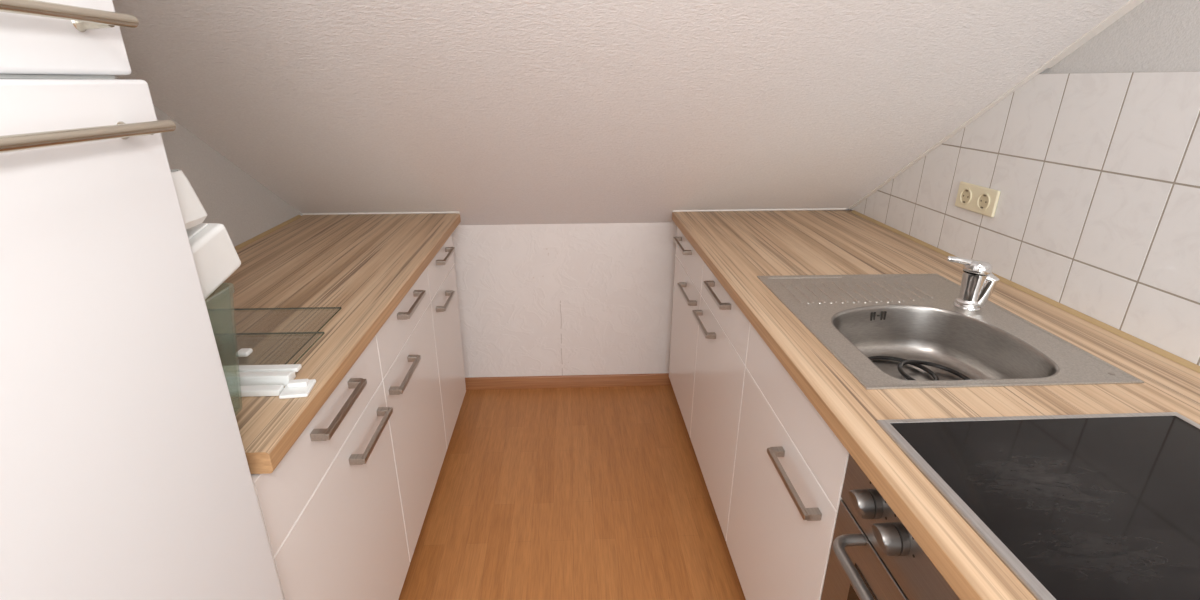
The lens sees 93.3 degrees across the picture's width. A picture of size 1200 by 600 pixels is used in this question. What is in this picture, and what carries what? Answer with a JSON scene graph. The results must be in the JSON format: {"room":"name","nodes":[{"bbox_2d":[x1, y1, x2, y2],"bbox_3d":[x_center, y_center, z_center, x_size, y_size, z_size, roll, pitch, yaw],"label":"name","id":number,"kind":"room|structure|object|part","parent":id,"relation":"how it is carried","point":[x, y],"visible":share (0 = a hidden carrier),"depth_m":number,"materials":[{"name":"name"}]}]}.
{"room":"kitchen","nodes":[
{"label":"kitchen","id":0,"kind":"room"},
{"bbox_2d":[109,75,301,246],"bbox_3d":[-1.077,0.072,0.146,0.100,2.420,4.338,-1,21,-3],"label":"wall","id":1,"kind":"structure","parent":0,"point":[230,197],"depth_m":1.68,"materials":[{"name":"paint"}]},
{"bbox_2d":[235,215,301,250],"bbox_3d":[-1.092,-0.052,1.452,0.012,0.008,1.480,-1,21,-3],"label":"trim","id":2,"kind":"structure","parent":1,"relation":"attached to","point":[273,229],"depth_m":1.89,"materials":[{"name":"beige wood"}]},
{"bbox_2d":[302,212,459,214],"bbox_3d":[-0.843,-0.334,2.188,0.594,0.014,0.012,-1,21,-3],"label":"trim","id":3,"kind":"structure","parent":1,"relation":"attached to","point":[397,212],"depth_m":2.19,"materials":[{"name":"white"}]},
{"bbox_2d":[452,222,676,377],"bbox_3d":[-0.068,0.013,2.566,2.174,0.795,0.100,-1,21,-3],"label":"wall","id":4,"kind":"structure","parent":0,"point":[596,298],"depth_m":2.50,"materials":[{"name":"paint"}]},
{"bbox_2d":[465,373,671,389],"bbox_3d":[-0.119,0.380,2.642,1.669,0.056,0.016,-1,21,-3],"label":"baseboard","id":5,"kind":"structure","parent":4,"relation":"attached to","point":[657,379],"depth_m":2.64,"materials":[{"name":"brown wood"}]},
{"bbox_2d":[398,385,745,599],"bbox_3d":[0.051,1.231,0.661,2.374,0.100,4.538,-1,21,-3],"label":"floor","id":6,"kind":"structure","parent":0,"point":[576,493],"depth_m":1.91,"materials":[{"name":"brown wood"}]},
{"bbox_2d":[0,0,283,599],"bbox_3d":[-0.721,0.310,0.457,0.611,1.754,0.596,-1,21,-3],"label":"refrigerator","id":7,"kind":"object","parent":6,"relation":"on","point":[125,474],"visible":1,"depth_m":0.52,"materials":[{"name":"white metal"}]},
{"bbox_3d":[-0.477,-0.316,0.228,0.037,0.414,0.594,-1,21,-3],"label":"freezer door","id":8,"kind":"part","parent":7,"relation":"part of","materials":[{"name":"white metal"}]},
{"bbox_3d":[-0.441,-0.168,0.296,0.036,0.017,0.520,-1,21,-3],"label":"handle","id":9,"kind":"part","parent":7,"relation":"part of","materials":[{"name":"silver metal"}]},
{"bbox_3d":[-0.431,-0.080,0.331,0.035,0.017,0.520,-1,21,-3],"label":"handle","id":10,"kind":"part","parent":7,"relation":"part of","materials":[{"name":"silver metal"}]},
{"bbox_2d":[251,335,409,599],"bbox_3d":[-0.760,0.539,1.169,0.588,0.812,0.534,-1,21,-3],"label":"base cabinet","id":11,"kind":"object","parent":6,"relation":"on","point":[331,509],"visible":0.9,"depth_m":1.09,"materials":[{"name":"white laminate"}]},
{"bbox_3d":[-0.506,0.222,1.060,0.018,0.134,0.531,-1,21,-3],"label":"drawer","id":12,"kind":"part","parent":11,"relation":"part of","materials":[{"name":"white"}]},
{"bbox_2d":[205,214,460,473],"bbox_3d":[-0.801,-0.041,1.490,0.595,0.036,1.522,-1,21,-3],"label":"countertop","id":13,"kind":"structure","parent":11,"relation":"on","point":[365,265],"depth_m":1.34,"materials":[{"name":"laminate"}]},
{"bbox_2d":[228,379,315,398],"bbox_3d":[-0.714,0.147,0.932,0.470,0.016,0.056,-1,21,-3],"label":"trim","id":14,"kind":"structure","parent":13,"relation":"on","point":[297,388],"depth_m":0.93,"materials":[{"name":"white plastic"}]},
{"bbox_2d":[207,307,341,386],"bbox_3d":[-0.770,0.076,1.106,0.476,0.022,0.356,-1,21,-3],"label":"glass shelf","id":15,"kind":"object","parent":13,"relation":"on","point":[339,308],"depth_m":0.98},
{"bbox_3d":[-0.756,0.103,1.037,0.456,0.022,0.208,-1,21,-3],"label":"glass shelf","id":16,"kind":"part","parent":15,"relation":"part of","materials":[{"name":"clear glass"}]},
{"bbox_3d":[-0.769,0.101,1.054,0.433,0.004,0.174,-1,21,-3],"label":"glass pane","id":17,"kind":"part","parent":15,"relation":"part of","materials":[{"name":"clear glass"}]},
{"bbox_3d":[-0.750,0.097,0.797,0.450,0.208,0.122,-1,21,-3],"label":"drawer","id":18,"kind":"object","parent":13,"relation":"on","visible":0},
{"bbox_2d":[186,223,240,299],"bbox_3d":[-0.696,-0.044,0.783,0.308,0.108,0.160,1,21,2],"label":"bin","id":19,"kind":"object","parent":18,"relation":"on","point":[215,255],"visible":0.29,"depth_m":0.79,"materials":[{"name":"white plastic"}]},
{"bbox_2d":[171,170,207,228],"bbox_3d":[-0.711,-0.118,0.710,0.347,0.072,0.130,-1,21,-3],"label":"bin","id":20,"kind":"object","parent":19,"relation":"on","point":[193,211],"visible":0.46,"depth_m":0.75,"materials":[{"name":"white plastic"}]},
{"bbox_3d":[-0.480,0.199,1.051,0.032,0.015,0.194,-1,21,-3],"label":"handle","id":21,"kind":"part","parent":11,"relation":"part of","materials":[{"name":"silver metal"}]},
{"bbox_3d":[-0.488,0.287,1.215,0.032,0.015,0.193,-1,21,-3],"label":"handle","id":22,"kind":"part","parent":11,"relation":"part of","materials":[{"name":"silver metal"}]},
{"bbox_2d":[376,267,446,561],"bbox_3d":[-0.789,0.352,1.654,0.588,0.812,0.506,-1,21,-3],"label":"base cabinet","id":23,"kind":"object","parent":6,"relation":"on","point":[406,347],"visible":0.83,"depth_m":1.59,"materials":[{"name":"white plastic"}]},
{"bbox_3d":[-0.534,0.034,1.546,0.018,0.134,0.502,-1,21,-3],"label":"drawer","id":24,"kind":"part","parent":23,"relation":"part of","materials":[{"name":"white"}]},
{"bbox_3d":[-0.503,0.190,1.465,0.032,0.015,0.190,-1,21,-3],"label":"handle","id":25,"kind":"part","parent":23,"relation":"part of","materials":[{"name":"silver metal"}]},
{"bbox_3d":[-0.509,0.011,1.535,0.032,0.015,0.183,-1,21,-3],"label":"handle","id":26,"kind":"part","parent":23,"relation":"part of","materials":[{"name":"silver metal"}]},
{"bbox_2d":[427,234,465,447],"bbox_3d":[-0.814,0.186,2.081,0.588,0.812,0.409,-1,21,-3],"label":"base cabinet","id":27,"kind":"object","parent":6,"relation":"on","point":[441,270],"visible":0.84,"depth_m":2.03,"materials":[{"name":"white plastic"}]},
{"bbox_3d":[-0.559,-0.132,1.973,0.018,0.134,0.406,-1,21,-3],"label":"drawer","id":28,"kind":"part","parent":27,"relation":"part of","materials":[{"name":"white"}]},
{"bbox_3d":[-0.534,-0.153,1.959,0.032,0.015,0.173,-1,21,-3],"label":"handle","id":29,"kind":"part","parent":27,"relation":"part of","materials":[{"name":"silver metal"}]},
{"bbox_3d":[-0.531,0.003,1.950,0.032,0.015,0.168,-1,21,-3],"label":"handle","id":30,"kind":"part","parent":27,"relation":"part of","materials":[{"name":"silver metal"}]},
{"bbox_2d":[669,227,702,436],"bbox_3d":[0.579,0.145,2.211,0.583,0.812,0.470,-1,21,-3],"label":"base cabinet","id":31,"kind":"object","parent":6,"relation":"on","point":[688,273],"visible":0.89,"depth_m":2.13,"materials":[{"name":"white plastic"}]},
{"bbox_3d":[0.304,-0.202,2.100,0.032,0.015,0.203,-1,21,-3],"label":"handle","id":32,"kind":"part","parent":31,"relation":"part of","materials":[{"name":"silver metal"}]},
{"bbox_3d":[0.310,-0.023,2.030,0.032,0.015,0.204,-1,21,-3],"label":"handle","id":33,"kind":"part","parent":31,"relation":"part of","materials":[{"name":"silver metal"}]},
{"bbox_3d":[0.331,-0.166,2.076,0.018,0.134,0.467,-1,21,-3],"label":"drawer","id":34,"kind":"part","parent":31,"relation":"part of","materials":[{"name":"white"}]},
{"bbox_2d":[690,261,749,540],"bbox_3d":[0.606,0.321,1.756,0.583,0.812,0.503,-1,21,-3],"label":"base cabinet","id":35,"kind":"object","parent":6,"relation":"on","point":[723,330],"visible":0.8,"depth_m":1.67,"materials":[{"name":"white plastic"}]},
{"bbox_3d":[0.325,0.074,1.778,0.032,0.015,0.197,-1,21,-3],"label":"handle","id":36,"kind":"part","parent":35,"relation":"part of","materials":[{"name":"silver metal"}]},
{"bbox_3d":[0.332,-0.016,1.618,0.032,0.015,0.200,-1,21,-3],"label":"handle","id":37,"kind":"part","parent":35,"relation":"part of","materials":[{"name":"silver metal"}]},
{"bbox_3d":[0.358,0.010,1.622,0.018,0.134,0.499,-1,21,-3],"label":"drawer","id":38,"kind":"part","parent":35,"relation":"part of","materials":[{"name":"white"}]},
{"bbox_2d":[726,323,848,599],"bbox_3d":[0.633,0.504,1.283,0.583,0.812,0.512,-1,21,-3],"label":"base cabinet","id":39,"kind":"object","parent":6,"relation":"on","point":[790,468],"visible":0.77,"depth_m":1.18,"materials":[{"name":"white plastic"}]},
{"bbox_3d":[0.366,0.344,1.080,0.032,0.015,0.197,-1,21,-3],"label":"handle","id":40,"kind":"part","parent":39,"relation":"part of","materials":[{"name":"silver metal"}]},
{"bbox_3d":[0.386,0.193,1.148,0.018,0.134,0.508,-1,21,-3],"label":"panel","id":41,"kind":"part","parent":39,"relation":"part of","materials":[{"name":"white"}]},
{"bbox_2d":[821,454,959,599],"bbox_3d":[0.655,0.705,0.764,0.610,0.812,0.596,-1,21,-3],"label":"oven","id":42,"kind":"object","parent":6,"relation":"on","point":[873,555],"visible":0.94,"depth_m":0.80,"materials":[{"name":"silver metal"}]},
{"bbox_3d":[0.379,0.440,0.643,0.054,0.017,0.457,-1,21,-3],"label":"handle","id":43,"kind":"part","parent":42,"relation":"part of","materials":[{"name":"metal"}]},
{"bbox_3d":[0.416,0.706,0.750,0.022,0.589,0.596,-1,21,-3],"label":"oven door","id":44,"kind":"part","parent":42,"relation":"part of","materials":[{"name":"metal"}]},
{"bbox_3d":[0.390,0.293,0.813,0.010,0.042,0.042,-1,21,-3],"label":"knob","id":45,"kind":"part","parent":42,"relation":"part of","materials":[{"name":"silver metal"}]},
{"bbox_3d":[0.394,0.317,0.750,0.010,0.042,0.042,-1,21,-3],"label":"knob","id":46,"kind":"part","parent":42,"relation":"part of","materials":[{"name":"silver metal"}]},
{"bbox_2d":[672,210,1199,599],"bbox_3d":[0.711,0.038,1.309,0.729,0.036,2.113,-1,21,-3],"label":"countertop","id":47,"kind":"structure","parent":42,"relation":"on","point":[738,247],"depth_m":1.02,"materials":[{"name":"laminate"}]},
{"bbox_2d":[757,274,1143,389],"bbox_3d":[0.683,0.094,1.270,0.496,0.120,0.594,-1,21,-3],"label":"sink","id":48,"kind":"object","parent":47,"relation":"in","point":[857,318],"visible":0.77,"depth_m":1.28,"materials":[{"name":"metal"}]},
{"bbox_2d":[868,356,938,379],"bbox_3d":[0.650,0.161,1.236,0.161,0.009,0.161,-1,21,-3],"label":"ring","id":49,"kind":"object","parent":48,"relation":"in","point":[898,359],"visible":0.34,"depth_m":1.29,"materials":[{"name":"black"}]},
{"bbox_2d":[898,360,970,379],"bbox_3d":[0.716,0.165,1.203,0.152,0.025,0.153,-1,21,-3],"label":"ring","id":50,"kind":"object","parent":48,"relation":"in","point":[901,371],"visible":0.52,"depth_m":1.25,"materials":[{"name":"black"}]},
{"bbox_3d":[0.674,0.130,1.178,0.354,0.118,0.357,-1,21,-3],"label":"bowl","id":51,"kind":"part","parent":48,"relation":"part of","materials":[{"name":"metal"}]},
{"bbox_2d":[946,256,999,310],"bbox_3d":[0.839,-0.040,1.291,0.112,0.121,0.062,-1,21,-3],"label":"tap","id":52,"kind":"object","parent":47,"relation":"on","point":[978,282],"visible":1,"depth_m":1.27,"materials":[{"name":"silver metal"}]},
{"bbox_3d":[0.813,-0.086,1.277,0.061,0.025,0.016,1,21,1],"label":"lever","id":53,"kind":"part","parent":52,"relation":"part of","materials":[{"name":"silver metal"}]},
{"bbox_3d":[0.873,-0.028,1.286,0.047,0.086,0.034,11,24,26],"label":"spout","id":54,"kind":"part","parent":52,"relation":"part of","materials":[{"name":"silver metal"}]},
{"bbox_2d":[876,412,1199,599],"bbox_3d":[0.682,0.285,0.612,0.486,0.005,0.578,-1,21,-3],"label":"cooktop","id":55,"kind":"object","parent":47,"relation":"in","point":[1086,506],"visible":1,"depth_m":0.71,"materials":[{"name":"glass"}]},
{"bbox_2d":[112,0,1129,224],"bbox_3d":[0.060,-0.343,0.052,2.374,1.866,4.538,-1,21,-3],"label":"ceiling","id":56,"kind":"structure","parent":0,"point":[489,112],"depth_m":1.39,"materials":[{"name":"paint"}]},
{"bbox_2d":[851,0,1199,365],"bbox_3d":[1.188,0.039,0.266,0.110,2.420,4.338,-1,21,-3],"label":"wall","id":57,"kind":"structure","parent":0,"point":[1093,162],"depth_m":1.23,"materials":[{"name":"tile"}]},
{"bbox_2d":[672,208,846,211],"bbox_3d":[0.645,-0.361,2.281,0.710,0.015,0.012,-1,21,-3],"label":"trim","id":58,"kind":"structure","parent":57,"relation":"attached to","point":[833,208],"depth_m":2.28,"materials":[{"name":"white"}]},
{"bbox_2d":[955,181,999,217],"bbox_3d":[1.051,-0.283,1.583,0.013,0.072,0.158,-1,21,-3],"label":"double socket","id":59,"kind":"object","parent":57,"relation":"attached to","point":[975,198],"visible":1,"depth_m":1.57,"materials":[{"name":"beige plastic"}]},
{"bbox_2d":[849,0,1144,208],"bbox_3d":[1.054,-0.515,1.559,0.024,0.802,1.265,-1,21,-3],"label":"trim","id":60,"kind":"structure","parent":57,"relation":"attached to","point":[1131,4],"depth_m":1.36,"materials":[{"name":"white"}]},
{"bbox_2d":[851,210,1199,372],"bbox_3d":[1.070,0.017,1.310,0.012,0.008,2.070,-1,21,-3],"label":"trim","id":61,"kind":"structure","parent":57,"relation":"attached to","point":[1164,353],"depth_m":1.27,"materials":[{"name":"beige wood"}]}
]}

